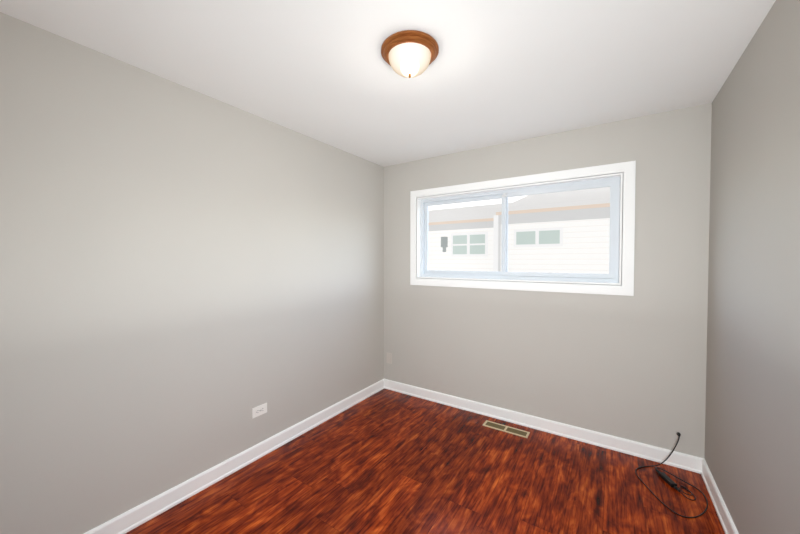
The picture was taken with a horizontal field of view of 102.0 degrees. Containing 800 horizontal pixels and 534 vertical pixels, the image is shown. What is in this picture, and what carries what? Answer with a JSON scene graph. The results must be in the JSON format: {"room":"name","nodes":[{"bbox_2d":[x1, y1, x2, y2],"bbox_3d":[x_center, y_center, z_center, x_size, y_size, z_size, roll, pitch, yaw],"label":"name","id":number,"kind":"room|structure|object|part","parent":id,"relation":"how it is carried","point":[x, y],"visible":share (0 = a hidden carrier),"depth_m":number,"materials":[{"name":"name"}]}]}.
{"room":"empty bedroom","nodes":[
{"label":"empty bedroom","id":0,"kind":"room"},
{"bbox_2d":[0,12,383,533],"bbox_3d":[-1.157,0.151,2.246,0.160,2.440,3.630,1,1,33],"label":"wall","id":1,"kind":"structure","parent":0,"point":[190,279],"depth_m":1.78,"materials":[{"name":"paint"}]},
{"bbox_2d":[84,379,383,533],"bbox_3d":[-1.085,1.322,2.216,0.020,0.100,3.296,1,1,33],"label":"baseboard","id":2,"kind":"structure","parent":1,"relation":"attached to","point":[135,517],"depth_m":2.08,"materials":[{"name":"white wood"}]},
{"bbox_2d":[252,403,266,418],"bbox_3d":[-1.010,1.034,2.335,0.008,0.070,0.115,1,1,33],"label":"outlet","id":3,"kind":"object","parent":1,"relation":"attached to","point":[257,411],"visible":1,"depth_m":2.33,"materials":[{"name":"white plastic"}]},
{"bbox_2d":[0,0,775,166],"bbox_3d":[0.012,-1.112,1.448,2.960,0.120,3.630,1,1,33],"label":"ceiling","id":4,"kind":"structure","parent":0,"point":[496,72],"depth_m":1.63,"materials":[{"name":"paint"}]},
{"bbox_2d":[381,30,438,77],"bbox_3d":[0.047,-0.988,1.577,0.280,0.134,0.280,1,1,33],"label":"ceiling light","id":5,"kind":"object","parent":4,"relation":"attached to","point":[409,53],"visible":0.98,"depth_m":1.50,"materials":[{"name":"wood"},{"name":"frosted glass"}]},
{"bbox_3d":[0.047,-0.982,1.577,0.206,0.086,0.206,1,1,33],"label":"lamp shade","id":6,"kind":"part","parent":5,"relation":"part of","materials":[{"name":"white glass"}]},
{"bbox_2d":[125,388,724,533],"bbox_3d":[0.012,1.438,1.503,2.960,0.100,3.630,1,1,33],"label":"floor","id":7,"kind":"structure","parent":0,"point":[384,461],"depth_m":2.03,"materials":[{"name":"brown wood"}]},
{"bbox_2d":[483,420,529,437],"bbox_3d":[0.888,1.359,2.721,0.365,0.004,0.100,1,1,33],"label":"floor vent","id":8,"kind":"object","parent":7,"relation":"in","point":[508,429],"visible":1,"depth_m":2.71,"materials":[{"name":"beige metal"}]},
{"bbox_2d":[635,432,707,517],"bbox_3d":[1.692,1.257,2.036,0.341,0.236,0.563,1,1,33],"label":"cable","id":9,"kind":"object","parent":7,"relation":"on","point":[667,480],"visible":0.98,"depth_m":2.03,"materials":[{"name":"black rubber"}]},
{"bbox_2d":[384,103,711,457],"bbox_3d":[0.967,0.136,2.924,2.640,2.440,0.160,1,1,33],"label":"wall","id":10,"kind":"structure","parent":0,"point":[632,368],"depth_m":2.50,"materials":[{"name":"paint"}]},
{"bbox_2d":[387,353,391,363],"bbox_3d":[-0.119,1.003,3.558,0.070,0.115,0.008,1,1,33],"label":"outlet","id":11,"kind":"object","parent":10,"relation":"attached to","point":[389,358],"visible":1,"depth_m":3.55,"materials":[{"name":"beige plastic"}]},
{"bbox_2d":[410,161,635,295],"bbox_3d":[0.940,-0.289,2.913,1.889,0.970,0.172,1,1,33],"label":"window","id":12,"kind":"structure","parent":10,"relation":"in","point":[622,174],"depth_m":2.72,"materials":[{"name":"white plastic"}]},
{"bbox_3d":[0.616,-0.295,3.153,0.850,0.734,0.022,1,1,33],"label":"window sash left","id":13,"kind":"part","parent":12,"relation":"part of","materials":[{"name":"clear glass"}]},
{"bbox_3d":[0.945,-0.290,2.920,1.595,0.674,0.030,1,1,33],"label":"glass","id":14,"kind":"part","parent":12,"relation":"part of","materials":[{"name":"clear glass"}]},
{"bbox_3d":[1.272,-0.285,2.684,0.850,0.734,0.030,1,1,33],"label":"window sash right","id":15,"kind":"part","parent":12,"relation":"part of","materials":[{"name":"clear glass"}]},
{"bbox_2d":[384,379,704,473],"bbox_3d":[0.917,1.308,2.874,2.640,0.100,0.020,1,1,33],"label":"baseboard","id":16,"kind":"structure","parent":10,"relation":"attached to","point":[688,462],"depth_m":2.61,"materials":[{"name":"white wood"}]},
{"bbox_2d":[705,0,799,533],"bbox_3d":[1.181,0.185,0.705,0.160,2.440,3.630,1,1,33],"label":"wall","id":17,"kind":"structure","parent":0,"point":[752,435],"depth_m":1.40,"materials":[{"name":"paint"}]},
{"bbox_2d":[701,459,738,533],"bbox_3d":[1.102,1.353,0.774,0.020,0.100,3.296,1,1,33],"label":"baseboard","id":18,"kind":"structure","parent":17,"relation":"attached to","point":[725,518],"depth_m":1.82,"materials":[{"name":"white wood"}]},
{"label":"outside","id":19,"kind":"structure","parent":0,"visible":0},
{"bbox_3d":[5.008,2.099,7.861,28.000,0.100,12.420,1,1,33],"label":"yard","id":20,"kind":"structure","parent":19,"visible":0},
{"bbox_2d":[428,187,609,273],"bbox_3d":[5.399,-0.188,8.404,16.800,4.450,7.000,1,1,33],"label":"house","id":21,"kind":"structure","parent":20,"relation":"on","point":[523,230],"depth_m":7.17,"materials":[{"name":"white"}]}
]}

